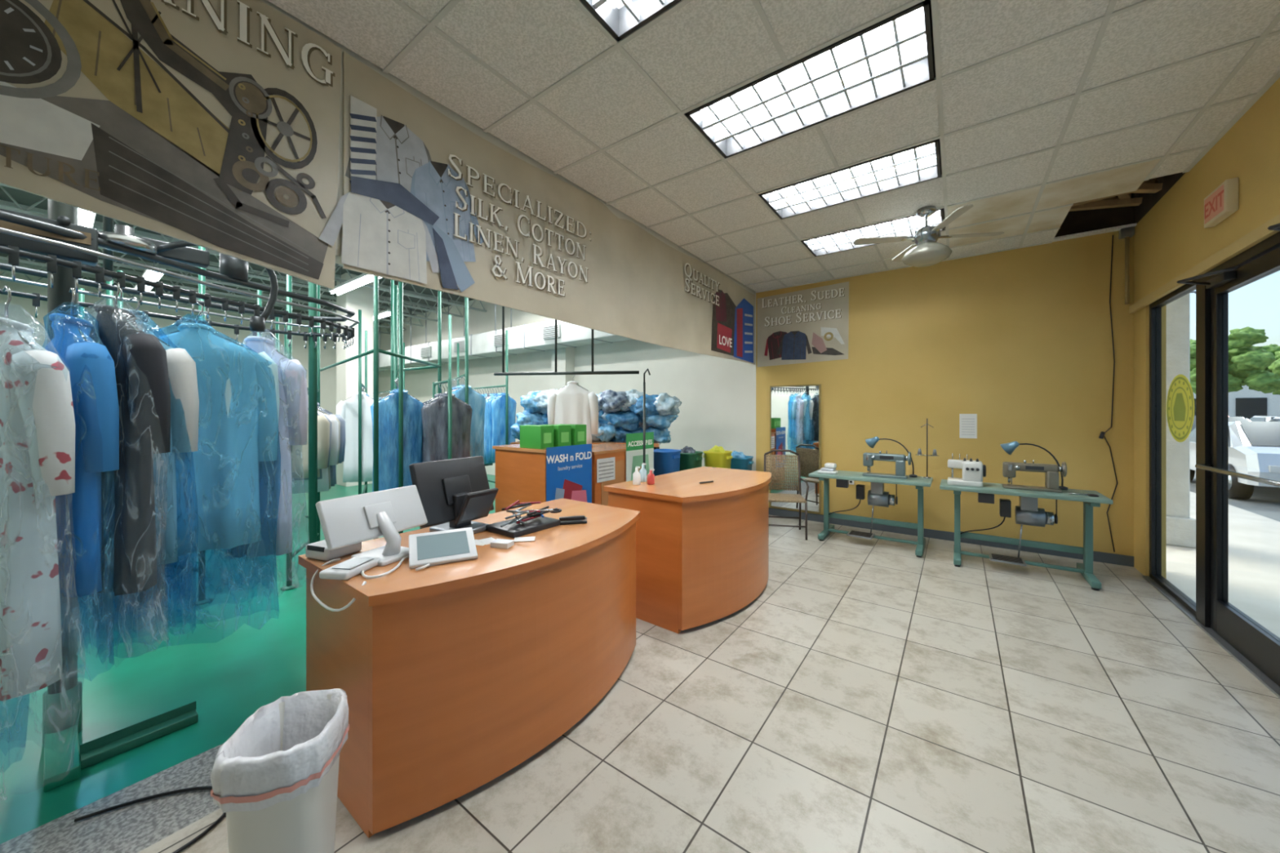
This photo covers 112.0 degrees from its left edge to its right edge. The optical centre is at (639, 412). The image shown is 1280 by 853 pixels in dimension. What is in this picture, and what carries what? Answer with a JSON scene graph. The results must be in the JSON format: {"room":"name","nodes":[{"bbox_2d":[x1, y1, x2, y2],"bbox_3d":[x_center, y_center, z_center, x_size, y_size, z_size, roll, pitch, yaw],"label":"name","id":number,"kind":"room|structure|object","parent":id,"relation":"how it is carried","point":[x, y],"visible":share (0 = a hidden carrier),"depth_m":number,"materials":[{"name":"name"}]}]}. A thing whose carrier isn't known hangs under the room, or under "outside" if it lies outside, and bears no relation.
{"room":"laundry","nodes":[
{"label":"laundry","id":0,"kind":"room"},
{"bbox_2d":[0,271,373,414],"bbox_3d":[-11.196,-0.650,10.222,0.150,4.300,9.220,0,0,36],"label":"wall","id":1,"kind":"structure","parent":0,"point":[20,309],"depth_m":10.19,"materials":[{"name":"paint"}]},
{"bbox_2d":[0,183,486,334],"bbox_3d":[-6.061,-2.610,6.444,11.060,0.380,9.230,0,0,36],"label":"conveyor","id":2,"kind":"object","parent":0,"point":[9,206],"depth_m":8.78,"materials":[{"name":"metal"}]},
{"bbox_2d":[0,1,942,324],"bbox_3d":[-4.547,-2.850,5.338,16.650,0.100,9.520,0,0,36],"label":"ceiling","id":3,"kind":"structure","parent":0,"point":[23,197],"depth_m":9.13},
{"bbox_2d":[77,208,95,227],"bbox_3d":[-6.974,-2.521,5.371,2.200,0.559,0.200,0,0,36],"label":"strip light","id":4,"kind":"object","parent":3,"relation":"hanging from","point":[85,218],"visible":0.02,"depth_m":5.06,"materials":[{"name":"white plastic"}]},
{"bbox_2d":[140,269,164,281],"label":"strip light","id":5,"kind":"object","parent":3,"relation":"hanging from","point":[150,275],"depth_m":7.19,"materials":[{"name":"white plastic"}]},
{"bbox_2d":[328,267,381,295],"bbox_3d":[-4.956,-2.521,7.611,2.200,0.559,0.200,0,0,36],"label":"strip light","id":6,"kind":"object","parent":3,"relation":"hanging from","point":[362,279],"visible":0.53,"depth_m":7.67,"materials":[{"name":"white plastic"}]},
{"bbox_2d":[373,309,391,320],"bbox_3d":[-6.545,-2.521,10.515,2.200,0.559,0.200,0,0,36],"label":"strip light","id":7,"kind":"object","parent":3,"relation":"hanging from","point":[384,313],"visible":0.26,"depth_m":10.00,"materials":[{"name":"white plastic"}]},
{"bbox_2d":[373,295,632,371],"bbox_3d":[-3.931,-2.010,9.935,10.900,1.540,0.560,0,0,36],"label":"air duct","id":8,"kind":"object","parent":3,"relation":"hanging from","point":[539,336],"visible":0.44,"depth_m":8.86,"materials":[{"name":"grey metal"}]},
{"bbox_2d":[493,306,639,375],"bbox_3d":[-0.923,-1.630,5.331,1.836,2.340,0.040,0,0,7],"label":"hanging rail","id":9,"kind":"object","parent":3,"relation":"hanging from","point":[503,373],"visible":0.51,"depth_m":5.33,"materials":[{"name":"grey metal"}]},
{"bbox_2d":[547,374,598,444],"bbox_3d":[-0.828,-0.054,5.329,0.635,0.889,0.168,0,0,1],"label":"shirt","id":10,"kind":"object","parent":9,"relation":"hanging from","point":[571,404],"visible":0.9,"depth_m":5.27,"materials":[{"name":"white fabric"}]},
{"bbox_2d":[260,0,755,294],"bbox_3d":[-1.058,-1.780,2.775,0.130,2.040,9.220,0,0,36],"label":"wall","id":11,"kind":"structure","parent":0,"point":[436,105],"depth_m":2.49,"materials":[{"name":"paint"}]},
{"bbox_2d":[0,0,341,289],"bbox_3d":[-2.590,-1.185,0.559,0.021,1.190,3.835,0,0,36],"label":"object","id":12,"kind":"object","parent":11,"relation":"attached to","point":[214,125],"visible":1,"depth_m":1.67,"materials":[{"name":"plastic"}]},
{"bbox_2d":[318,51,755,364],"bbox_3d":[0.100,-1.222,4.212,0.031,1.095,5.432,0,0,36],"label":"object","id":13,"kind":"object","parent":11,"relation":"attached to","point":[427,201],"visible":1,"depth_m":2.82,"materials":[{"name":"plastic"}]},
{"bbox_2d":[0,465,1279,852],"bbox_3d":[-4.495,1.550,5.300,16.480,0.100,9.220,0,0,36],"label":"floor","id":14,"kind":"structure","parent":0,"point":[875,695],"depth_m":2.08,"materials":[{"name":"tile"}]},
{"bbox_2d":[79,270,123,319],"bbox_3d":[-5.749,0.050,4.588,1.428,2.900,0.587,0,0,26],"label":"rack","id":15,"kind":"object","parent":14,"relation":"on","point":[82,296],"visible":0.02,"depth_m":4.88,"materials":[{"name":"teal"}]},
{"bbox_2d":[74,786,226,852],"bbox_3d":[-1.930,1.492,1.447,0.854,0.010,0.400,0,0,-23],"label":"power cable","id":16,"kind":"object","parent":14,"relation":"on","point":[197,788],"visible":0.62,"depth_m":1.63,"materials":[{"name":"black rubber"}]},
{"bbox_2d":[106,245,212,605],"bbox_3d":[-4.056,0.050,3.601,1.383,2.900,0.464,0,0,17],"label":"rack","id":17,"kind":"object","parent":14,"relation":"on","point":[202,600],"visible":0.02,"depth_m":3.40,"materials":[{"name":"teal"}]},
{"bbox_2d":[0,198,359,791],"bbox_3d":[-2.709,-0.650,2.254,1.180,4.300,2.574,0,0,22],"label":"conveyor","id":18,"kind":"object","parent":14,"relation":"on","point":[58,241],"visible":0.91,"depth_m":2.00,"materials":[{"name":"grey metal"}]},
{"bbox_2d":[0,285,75,701],"bbox_3d":[-2.351,0.436,1.601,0.560,1.809,0.246,0,0,18],"label":"garment","id":19,"kind":"object","parent":18,"relation":"hanging from","point":[37,420],"visible":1,"depth_m":1.53,"materials":[{"name":"fabric"}]},
{"bbox_2d":[44,287,119,597],"bbox_3d":[-2.403,0.273,1.824,0.561,1.603,0.170,0,0,24],"label":"garment","id":20,"kind":"object","parent":18,"relation":"hanging from","point":[90,365],"visible":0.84,"depth_m":1.74,"materials":[{"name":"blue fabric"}]},
{"bbox_2d":[88,280,170,595],"bbox_3d":[-2.353,0.238,1.937,0.557,1.653,0.217,0,0,17],"label":"garment","id":21,"kind":"object","parent":18,"relation":"hanging from","point":[128,544],"visible":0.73,"depth_m":1.87,"materials":[{"name":"grey fabric"}]},
{"bbox_2d":[128,297,199,564],"bbox_3d":[-2.505,0.284,2.135,0.542,1.705,0.176,0,0,-6],"label":"garment","id":22,"kind":"object","parent":18,"relation":"hanging from","point":[182,372],"visible":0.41,"depth_m":2.14,"materials":[{"name":"white fabric"}]},
{"bbox_2d":[156,302,279,556],"bbox_3d":[-2.379,0.311,2.309,0.707,1.800,0.300,0,0,-35],"label":"garment","id":23,"kind":"object","parent":18,"relation":"hanging from","point":[218,493],"visible":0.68,"depth_m":2.31,"materials":[{"name":"blue fabric"}]},
{"bbox_2d":[226,332,308,558],"bbox_3d":[-2.282,0.259,2.600,0.523,1.656,0.204,0,0,-8],"label":"garment","id":24,"kind":"object","parent":18,"relation":"hanging from","point":[274,476],"visible":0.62,"depth_m":2.57,"materials":[{"name":"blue fabric"}]},
{"bbox_2d":[257,289,279,351],"bbox_3d":[-4.774,0.050,5.511,0.594,2.900,1.599,0,0,-38],"label":"rack","id":25,"kind":"object","parent":14,"relation":"on","point":[259,292],"visible":0.02,"depth_m":6.13,"materials":[{"name":"teal"}]},
{"bbox_2d":[209,688,349,852],"bbox_3d":[-1.006,1.188,1.238,0.268,0.624,0.313,0,0,-18],"label":"trash can","id":26,"kind":"object","parent":14,"relation":"on","point":[274,780],"visible":1,"depth_m":1.16,"materials":[{"name":"grey plastic"}]},
{"bbox_2d":[279,324,286,356],"bbox_3d":[-6.332,0.050,7.606,0.658,2.900,2.145,0,0,-37],"label":"rack","id":27,"kind":"object","parent":14,"relation":"on","point":[285,335],"visible":0.02,"depth_m":6.85,"materials":[{"name":"teal"}]},
{"bbox_2d":[280,275,345,590],"bbox_3d":[-3.156,0.050,4.066,0.597,2.900,0.936,0,0,-22],"label":"rack","id":28,"kind":"object","parent":14,"relation":"on","point":[331,427],"visible":0.23,"depth_m":3.84,"materials":[{"name":"teal metal"}]},
{"bbox_2d":[335,309,373,494],"bbox_3d":[-4.279,0.050,6.676,0.591,2.900,1.866,0,0,-29],"label":"rack","id":29,"kind":"object","parent":14,"relation":"on","point":[355,411],"visible":0.75,"depth_m":5.93,"materials":[{"name":"teal"}]},
{"bbox_2d":[305,263,441,538],"bbox_3d":[-3.219,-0.350,5.344,3.506,3.700,1.032,0,0,45],"label":"frame","id":30,"kind":"object","parent":14,"relation":"on","point":[375,350],"visible":0.24,"depth_m":3.93,"materials":[{"name":"teal metal"}]},
{"bbox_2d":[373,342,404,399],"bbox_3d":[-5.671,0.050,9.598,2.641,2.900,0.595,0,0,43],"label":"rack","id":31,"kind":"object","parent":14,"relation":"on","point":[384,392],"visible":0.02,"depth_m":8.71,"materials":[{"name":"teal"}]},
{"bbox_2d":[370,281,423,533],"bbox_3d":[-2.545,0.050,4.485,0.577,2.900,0.582,0,0,17],"label":"rack","id":32,"kind":"object","parent":14,"relation":"on","point":[400,418],"visible":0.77,"depth_m":4.28,"materials":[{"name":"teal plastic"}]},
{"bbox_2d":[421,378,472,462],"bbox_3d":[-2.167,0.580,4.651,0.720,1.840,0.535,0,0,36],"label":"garment","id":33,"kind":"object","parent":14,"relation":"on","point":[446,419],"visible":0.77,"depth_m":4.43,"materials":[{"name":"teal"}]},
{"bbox_2d":[444,297,485,460],"bbox_3d":[-2.414,0.050,5.710,0.522,2.900,1.354,0,0,-32],"label":"rack","id":34,"kind":"object","parent":14,"relation":"on","point":[477,401],"visible":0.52,"depth_m":5.31,"materials":[{"name":"teal"}]},
{"bbox_2d":[297,497,640,838],"bbox_3d":[-0.671,1.065,2.261,0.900,0.871,1.570,0,0,36],"label":"counter","id":35,"kind":"object","parent":14,"relation":"on","point":[452,676],"depth_m":1.72,"materials":[{"name":"brown wood"}]},
{"bbox_2d":[306,539,361,560],"bbox_3d":[-1.351,0.599,1.910,0.140,0.060,0.162,0,0,19],"label":"receipt printer","id":36,"kind":"object","parent":35,"relation":"on","point":[318,550],"visible":0.59,"depth_m":1.85,"materials":[{"name":"white plastic"}]},
{"bbox_2d":[319,556,380,580],"bbox_3d":[-1.141,0.612,1.707,0.120,0.035,0.180,0,0,8],"label":"card reader","id":37,"kind":"object","parent":35,"relation":"on","point":[348,569],"visible":0.91,"depth_m":1.66,"materials":[{"name":"white plastic"}]},
{"bbox_2d":[310,555,430,611],"bbox_3d":[-1.081,0.675,1.755,0.390,0.120,0.350,0,0,36],"label":"cable","id":38,"kind":"object","parent":35,"relation":"on","point":[363,575],"visible":0.7,"depth_m":1.67,"materials":[{"name":"white plastic"}]},
{"bbox_2d":[315,484,427,566],"bbox_3d":[-1.110,0.492,1.880,0.216,0.274,0.440,0,0,24],"label":"computer monitor","id":39,"kind":"object","parent":35,"relation":"on","point":[350,520],"visible":0.92,"depth_m":1.84,"materials":[{"name":"white plastic"}]},
{"bbox_2d":[408,527,477,568],"bbox_3d":[-0.851,0.581,1.866,0.260,0.096,0.186,0,0,-29],"label":"tablet","id":40,"kind":"object","parent":35,"relation":"on","point":[442,547],"visible":1,"depth_m":1.85,"materials":[{"name":"white plastic"}]},
{"bbox_2d":[408,455,498,533],"bbox_3d":[-0.940,0.442,2.281,0.265,0.375,0.440,0,0,28],"label":"monitor","id":41,"kind":"object","parent":35,"relation":"on","point":[458,492],"visible":0.89,"depth_m":2.24,"materials":[{"name":"black plastic"}]},
{"bbox_2d":[489,538,514,548],"bbox_3d":[-0.646,0.617,2.026,0.090,0.026,0.060,0,0,13],"label":"card stack","id":42,"kind":"object","parent":35,"relation":"on","point":[498,543],"visible":1,"depth_m":2.00,"materials":[{"name":"white paper"}]},
{"bbox_2d":[474,536,535,545],"bbox_3d":[-0.680,0.627,2.119,0.327,0.004,0.126,0,0,-17],"label":"receipt","id":43,"kind":"object","parent":35,"relation":"on","point":[483,541],"visible":0.74,"depth_m":2.11,"materials":[{"name":"white paper"}]},
{"bbox_2d":[485,500,561,537],"bbox_3d":[-0.626,0.565,2.342,0.290,0.128,0.359,0,0,36],"label":"tray","id":44,"kind":"object","parent":35,"relation":"on","point":[535,521],"visible":1,"depth_m":2.31,"materials":[{"name":"grey plastic"}]},
{"bbox_2d":[559,515,586,524],"bbox_3d":[-0.380,0.609,2.438,0.160,0.040,0.036,0,0,-15],"label":"stapler","id":45,"kind":"object","parent":35,"relation":"on","point":[571,519],"visible":0.87,"depth_m":2.43,"materials":[{"name":"black metal"}]},
{"bbox_2d":[457,329,516,483],"bbox_3d":[-2.991,0.050,8.091,2.141,2.900,0.465,0,0,45],"label":"rack","id":46,"kind":"object","parent":14,"relation":"on","point":[500,408],"visible":0.39,"depth_m":7.43,"materials":[{"name":"teal"}]},
{"bbox_2d":[492,443,626,512],"bbox_3d":[-0.679,0.925,4.954,0.800,1.150,1.780,0,0,36],"label":"counter","id":47,"kind":"object","parent":14,"relation":"on","point":[520,472],"depth_m":4.36,"materials":[{"name":"orange laminate"}]},
{"bbox_2d":[520,424,553,448],"bbox_3d":[-1.014,0.238,4.244,0.306,0.223,0.179,0,0,36],"label":"carton","id":48,"kind":"object","parent":47,"relation":"on","point":[535,437],"visible":0.88,"depth_m":4.16,"materials":[{"name":"green cardboard"}]},
{"bbox_2d":[538,424,571,447],"bbox_3d":[-0.865,0.238,4.395,0.306,0.223,0.179,0,0,36],"label":"carton","id":49,"kind":"object","parent":47,"relation":"on","point":[562,433],"visible":0.56,"depth_m":4.28,"materials":[{"name":"green cardboard"}]},
{"bbox_2d":[546,444,591,502],"bbox_3d":[-0.686,0.765,4.262,0.003,0.870,0.622,0,0,36],"label":"poster","id":50,"kind":"object","parent":47,"relation":"attached to","point":[568,468],"visible":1,"depth_m":4.25,"materials":[{"name":"blue paper"}]},
{"bbox_2d":[560,423,586,445],"bbox_3d":[-0.731,0.238,4.545,0.305,0.223,0.176,0,0,36],"label":"carton","id":51,"kind":"object","parent":47,"relation":"on","point":[578,431],"visible":0.52,"depth_m":4.43,"materials":[{"name":"green"}]},
{"bbox_2d":[596,457,614,483],"bbox_3d":[-0.367,0.625,4.699,0.001,0.250,0.300,0,0,36],"label":"flyer","id":52,"kind":"object","parent":47,"relation":"attached to","point":[606,466],"visible":1,"depth_m":4.69,"materials":[{"name":"white paper"}]},
{"bbox_2d":[626,431,653,481],"bbox_3d":[0.007,0.725,5.207,0.002,0.950,0.560,0,0,36],"label":"poster","id":53,"kind":"object","parent":47,"relation":"attached to","point":[634,442],"visible":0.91,"depth_m":5.16,"materials":[{"name":"green paper"}]},
{"bbox_2d":[510,388,681,448],"bbox_3d":[-0.671,0.581,6.333,2.565,1.837,0.959,0,0,6],"label":"pile","id":54,"kind":"object","parent":14,"relation":"on","point":[620,414],"visible":0.59,"depth_m":6.07,"materials":[{"name":"plastic"}]},
{"bbox_2d":[643,368,650,469],"bbox_3d":[0.080,0.496,5.029,0.102,2.008,0.028,0,0,36],"label":"pole","id":55,"kind":"object","parent":14,"relation":"on","point":[646,370],"visible":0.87,"depth_m":5.04,"materials":[{"name":"grey"}]},
{"bbox_2d":[653,448,681,475],"bbox_3d":[0.331,1.000,5.688,0.391,1.000,0.362,0,0,36],"label":"tub","id":56,"kind":"object","parent":14,"relation":"on","point":[665,460],"visible":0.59,"depth_m":5.54,"materials":[{"name":"blue plastic"}]},
{"bbox_2d":[603,466,771,633],"bbox_3d":[0.544,1.035,3.657,0.933,0.931,1.561,0,0,36],"label":"counter","id":57,"kind":"object","parent":14,"relation":"on","point":[702,548],"depth_m":3.08,"materials":[{"name":"brown wood"}]},
{"bbox_2d":[632,466,640,484],"bbox_3d":[-0.026,0.498,3.394,0.060,0.142,0.058,0,0,36],"label":"sanitizer bottle","id":58,"kind":"object","parent":57,"relation":"on","point":[636,475],"visible":1,"depth_m":3.37,"materials":[{"name":"white plastic"}]},
{"bbox_2d":[639,462,646,482],"bbox_3d":[0.025,0.493,3.530,0.060,0.152,0.058,0,0,36],"label":"sanitizer bottle","id":59,"kind":"object","parent":57,"relation":"on","point":[642,471],"visible":0.88,"depth_m":3.51,"materials":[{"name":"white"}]},
{"bbox_2d":[647,468,654,484],"bbox_3d":[0.086,0.508,3.411,0.060,0.122,0.058,0,0,36],"label":"sanitizer bottle","id":60,"kind":"object","parent":57,"relation":"on","point":[651,477],"visible":1,"depth_m":3.39,"materials":[{"name":"red"}]},
{"bbox_2d":[680,445,702,471],"bbox_3d":[0.661,0.985,5.967,0.390,1.030,0.361,0,0,36],"label":"recycling bin","id":61,"kind":"object","parent":14,"relation":"on","point":[690,459],"visible":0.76,"depth_m":5.82,"materials":[{"name":"green plastic"}]},
{"bbox_2d":[702,444,732,468],"bbox_3d":[1.093,0.985,6.083,0.387,1.030,0.318,0,0,36],"label":"tub","id":62,"kind":"object","parent":14,"relation":"on","point":[717,456],"visible":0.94,"depth_m":5.97,"materials":[{"name":"yellow plastic"}]},
{"bbox_2d":[730,450,753,470],"bbox_3d":[1.427,1.035,6.335,0.454,0.930,0.367,0,0,36],"label":"tub","id":63,"kind":"object","parent":14,"relation":"on","point":[739,460],"visible":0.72,"depth_m":6.18,"materials":[{"name":"blue"}]},
{"bbox_2d":[764,449,808,540],"bbox_3d":[1.787,0.994,5.360,0.508,1.015,0.527,0,0,11],"label":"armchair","id":64,"kind":"object","parent":14,"relation":"on","point":[772,497],"visible":0.73,"depth_m":5.53,"materials":[{"name":"brown"}]},
{"bbox_2d":[808,469,933,557],"bbox_3d":[2.637,1.115,4.974,1.200,0.770,0.580,0,0,36],"label":"table","id":65,"kind":"object","parent":14,"relation":"on","point":[877,496],"visible":0.98,"depth_m":4.88,"materials":[{"name":"paint"}]},
{"bbox_2d":[817,462,838,474],"bbox_3d":[2.249,0.670,5.173,0.200,0.120,0.160,0,0,36],"label":"folded fabric","id":66,"kind":"object","parent":65,"relation":"on","point":[829,468],"visible":1,"depth_m":5.12,"materials":[{"name":"white fabric"}]},
{"bbox_2d":[862,450,911,479],"bbox_3d":[2.779,0.582,4.870,0.466,0.297,0.162,0,0,36],"label":"sewing machine","id":67,"kind":"object","parent":65,"relation":"on","point":[868,458],"visible":1,"depth_m":4.82,"materials":[{"name":"grey metal"}]},
{"bbox_2d":[865,436,917,477],"bbox_3d":[2.894,0.507,4.987,0.518,0.446,0.124,0,0,29],"label":"task lamp","id":68,"kind":"object","parent":65,"relation":"on","point":[871,442],"visible":0.94,"depth_m":5.01,"materials":[{"name":"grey metal"}]},
{"bbox_2d":[915,418,938,478],"bbox_3d":[3.181,0.400,4.786,0.220,0.660,0.080,0,0,36],"label":"stand","id":69,"kind":"object","parent":65,"relation":"on","point":[919,451],"visible":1,"depth_m":4.78,"materials":[{"name":"silver metal"}]},
{"bbox_2d":[939,479,1112,591],"bbox_3d":[3.601,1.115,4.142,1.180,0.770,0.580,0,0,36],"label":"table","id":70,"kind":"object","parent":14,"relation":"on","point":[1028,513],"visible":0.98,"depth_m":4.02,"materials":[{"name":"paint"}]},
{"bbox_2d":[947,453,986,487],"bbox_3d":[3.286,0.580,4.349,0.307,0.300,0.240,0,0,36],"label":"machine","id":71,"kind":"object","parent":70,"relation":"on","point":[973,471],"visible":1,"depth_m":4.26,"materials":[{"name":"white"}]},
{"bbox_2d":[1000,440,1067,489],"bbox_3d":[3.821,0.507,4.207,0.498,0.446,0.123,0,0,28],"label":"task lamp","id":72,"kind":"object","parent":70,"relation":"on","point":[1010,447],"visible":0.94,"depth_m":4.22,"materials":[{"name":"grey metal"}]},
{"bbox_2d":[1002,459,1066,493],"bbox_3d":[3.703,0.590,4.067,0.440,0.280,0.153,0,0,36],"label":"sewing machine","id":73,"kind":"object","parent":70,"relation":"on","point":[1009,468],"visible":1,"depth_m":4.02,"materials":[{"name":"grey metal"}]},
{"bbox_2d":[378,193,1133,555],"bbox_3d":[-1.713,-0.650,9.069,16.500,4.300,0.150,0,0,36],"label":"wall","id":74,"kind":"structure","parent":0,"point":[1020,340],"depth_m":5.05,"materials":[{"name":"yellow paint"}]},
{"bbox_2d":[336,272,574,486],"bbox_3d":[-3.815,-0.650,8.805,4.999,4.300,0.684,0,0,6],"label":"trim","id":75,"kind":"structure","parent":74,"relation":"attached to","point":[361,298],"depth_m":8.81,"materials":[{"name":"white paint"}]},
{"bbox_2d":[769,384,821,513],"bbox_3d":[2.181,0.500,6.094,0.700,1.760,0.034,0,0,36],"label":"wall mirror","id":76,"kind":"object","parent":74,"relation":"attached to","point":[795,411],"visible":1,"depth_m":6.04,"materials":[{"name":"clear mirror"}]},
{"bbox_2d":[757,281,848,367],"bbox_3d":[2.247,-1.195,6.058,1.250,1.050,0.014,0,0,36],"label":"wall sign","id":77,"kind":"object","parent":74,"relation":"attached to","point":[811,325],"visible":1,"depth_m":6.03,"materials":[{"name":"plastic"}]},
{"bbox_2d":[768,507,1133,566],"bbox_3d":[3.259,1.450,5.315,3.800,0.100,0.015,0,0,36],"label":"baseboard","id":78,"kind":"structure","parent":74,"relation":"attached to","point":[1101,557],"depth_m":5.07,"materials":[{"name":"grey"}]},
{"bbox_2d":[959,413,977,438],"bbox_3d":[3.761,0.160,4.951,0.160,0.280,0.008,0,0,36],"label":"notice","id":79,"kind":"object","parent":74,"relation":"attached to","point":[967,422],"visible":1,"depth_m":4.95,"materials":[{"name":"white paper"}]},
{"bbox_2d":[1098,235,1117,551],"bbox_3d":[4.638,-0.185,4.284,0.144,3.131,0.041,0,0,13],"label":"cable","id":80,"kind":"object","parent":74,"relation":"attached to","point":[1102,433],"visible":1,"depth_m":4.27,"materials":[{"name":"grey plastic"}]},
{"bbox_2d":[1118,226,1134,304],"bbox_3d":[4.726,-1.415,4.196,0.090,0.730,0.080,0,0,36],"label":"conduit","id":81,"kind":"object","parent":74,"relation":"attached to","point":[1126,233],"depth_m":4.19,"materials":[{"name":"yellow metal"}]},
{"bbox_2d":[266,0,1279,292],"bbox_3d":[0.505,-1.795,1.559,3.792,0.020,9.329,0,0,36],"label":"ceiling","id":82,"kind":"structure","parent":0,"point":[704,49],"depth_m":2.46,"materials":[{"name":"tile"}]},
{"bbox_2d":[580,0,681,41],"bbox_3d":[0.220,-1.850,1.490,1.210,0.150,0.553,0,0,36],"label":"ceiling fixture","id":83,"kind":"object","parent":82,"relation":"in","point":[621,18],"visible":1,"depth_m":1.97,"materials":[{"name":"grey plastic"}]},
{"bbox_2d":[684,0,933,158],"bbox_3d":[0.922,-1.850,2.446,1.210,0.150,0.553,0,0,36],"label":"ceiling fixture","id":84,"kind":"object","parent":82,"relation":"in","point":[893,55],"visible":0.85,"depth_m":2.42,"materials":[{"name":"grey plastic"}]},
{"bbox_2d":[382,0,1279,293],"bbox_3d":[0.499,-1.781,1.558,3.800,0.008,9.337,0,0,36],"label":"grid","id":85,"kind":"object","parent":82,"relation":"attached to","point":[1109,13],"depth_m":2.52,"materials":[{"name":"white metal"}]},
{"bbox_2d":[759,138,941,219],"bbox_3d":[1.624,-1.850,3.401,1.210,0.150,0.553,0,0,36],"label":"ceiling fixture","id":86,"kind":"object","parent":82,"relation":"in","point":[920,163],"visible":0.76,"depth_m":3.40,"materials":[{"name":"grey plastic"}]},
{"bbox_2d":[800,208,944,257],"bbox_3d":[2.326,-1.850,4.357,1.210,0.150,0.553,0,0,36],"label":"ceiling fixture","id":87,"kind":"object","parent":82,"relation":"in","point":[842,241],"visible":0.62,"depth_m":4.37,"materials":[{"name":"grey"}]},
{"bbox_2d":[853,204,1004,266],"bbox_3d":[2.522,-1.542,3.805,1.088,0.485,1.088,0,0,36],"label":"ceiling fan","id":88,"kind":"object","parent":82,"relation":"hanging from","point":[926,251],"depth_m":3.74,"materials":[{"name":"silver metal"}]},
{"bbox_2d":[1133,77,1279,578],"bbox_3d":[2.114,-0.650,0.445,0.120,4.300,9.220,0,0,36],"label":"wall","id":89,"kind":"structure","parent":0,"point":[1171,237],"depth_m":3.35,"materials":[{"name":"yellow paint"}]},
{"bbox_2d":[1069,178,1162,211],"bbox_3d":[3.980,-2.149,3.839,0.870,0.702,1.500,0,0,36],"label":"trim","id":90,"kind":"structure","parent":89,"relation":"attached to","point":[1151,186],"depth_m":3.96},
{"bbox_2d":[1149,279,1195,615],"bbox_3d":[4.332,0.260,3.481,0.060,2.480,1.020,0,0,36],"label":"window","id":91,"kind":"structure","parent":89,"relation":"in","point":[1155,346],"depth_m":3.85,"materials":[{"name":"black metal"}]},
{"bbox_2d":[1166,374,1194,442],"bbox_3d":[4.283,-0.030,3.430,0.001,0.540,0.540,0,0,36],"label":"decal","id":92,"kind":"object","parent":91,"relation":"attached to","point":[1180,399],"visible":1,"depth_m":3.41,"materials":[{"name":"yellow plastic"}]},
{"bbox_2d":[1128,213,1279,313],"bbox_3d":[3.652,-0.995,2.665,0.030,0.070,3.820,0,0,36],"label":"trim header casing","id":93,"kind":"structure","parent":89,"relation":"attached to","point":[1260,233],"depth_m":2.80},
{"bbox_2d":[1142,231,1279,698],"bbox_3d":[3.633,0.261,2.530,0.140,2.481,3.380,0,0,36],"label":"door frame","id":94,"kind":"structure","parent":89,"relation":"attached to","point":[1202,619],"depth_m":2.99,"materials":[{"name":"black metal"}]},
{"bbox_2d":[1204,177,1238,227],"bbox_3d":[3.708,-1.330,2.761,0.053,0.200,0.300,0,0,36],"label":"exit sign","id":95,"kind":"object","parent":89,"relation":"attached to","point":[1222,202],"visible":1,"depth_m":2.70,"materials":[{"name":"beige plastic"}]},
{"bbox_2d":[1176,247,1279,686],"bbox_3d":[3.539,0.295,2.605,0.280,2.370,1.030,0,0,36],"label":"door","id":96,"kind":"structure","parent":89,"relation":"in","point":[1260,646],"depth_m":2.87,"materials":[{"name":"black metal"}]},
{"label":"outside","id":97,"kind":"structure","parent":0,"visible":0},
{"bbox_2d":[1166,471,1279,637],"bbox_3d":[39.583,1.610,1.944,58.500,0.180,130.000,0,0,36],"label":"ground","id":98,"kind":"structure","parent":97,"point":[1254,522],"depth_m":4.45,"materials":[{"name":"concrete"}]},
{"bbox_2d":[1166,293,1195,547],"bbox_3d":[6.203,-0.190,5.184,0.460,3.420,0.600,0,0,36],"label":"column","id":99,"kind":"structure","parent":98,"relation":"on","point":[1180,527],"depth_m":4.92,"materials":[{"name":"white paint"}]},
{"bbox_2d":[1190,417,1250,432],"bbox_3d":[17.743,0.907,13.681,1.909,1.455,4.538,0,0,36],"label":"parked car","id":100,"kind":"object","parent":98,"relation":"on","point":[1230,420],"visible":0.02,"depth_m":12.70,"materials":[{"name":"white"}]},
{"bbox_2d":[1190,421,1279,499],"bbox_3d":[12.771,0.907,8.771,1.909,1.455,4.538,0,0,36],"label":"parked car","id":101,"kind":"object","parent":98,"relation":"on","point":[1254,446],"visible":0.58,"depth_m":7.97,"materials":[{"name":"white metal"}]},
{"bbox_2d":[1190,326,1279,394],"bbox_3d":[34.344,-1.591,25.613,3.701,6.502,4.165,0,0,31],"label":"street tree","id":102,"kind":"object","parent":98,"relation":"on","point":[1246,362],"visible":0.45,"depth_m":24.29,"materials":[{"name":"green plant"}]},
{"bbox_2d":[1193,385,1279,419],"bbox_3d":[67.718,-0.930,45.736,65.000,5.140,4.100,0,0,36],"label":"building","id":103,"kind":"structure","parent":98,"relation":"on","point":[1246,402],"depth_m":45.58,"materials":[{"name":"paint"}]},
{"bbox_2d":[1248,415,1279,421],"bbox_3d":[31.770,0.907,21.294,1.830,1.455,4.504,0,0,39],"label":"parked car","id":104,"kind":"object","parent":98,"relation":"on","point":[1255,418],"visible":0.02,"depth_m":21.71,"materials":[{"name":"white"}]},
{"bbox_2d":[1262,343,1279,395],"bbox_3d":[39.260,-1.296,25.992,4.266,5.913,3.597,0,0,36],"label":"street tree","id":105,"kind":"object","parent":98,"relation":"on","point":[1274,367],"visible":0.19,"depth_m":25.97,"materials":[{"name":"green plant"}]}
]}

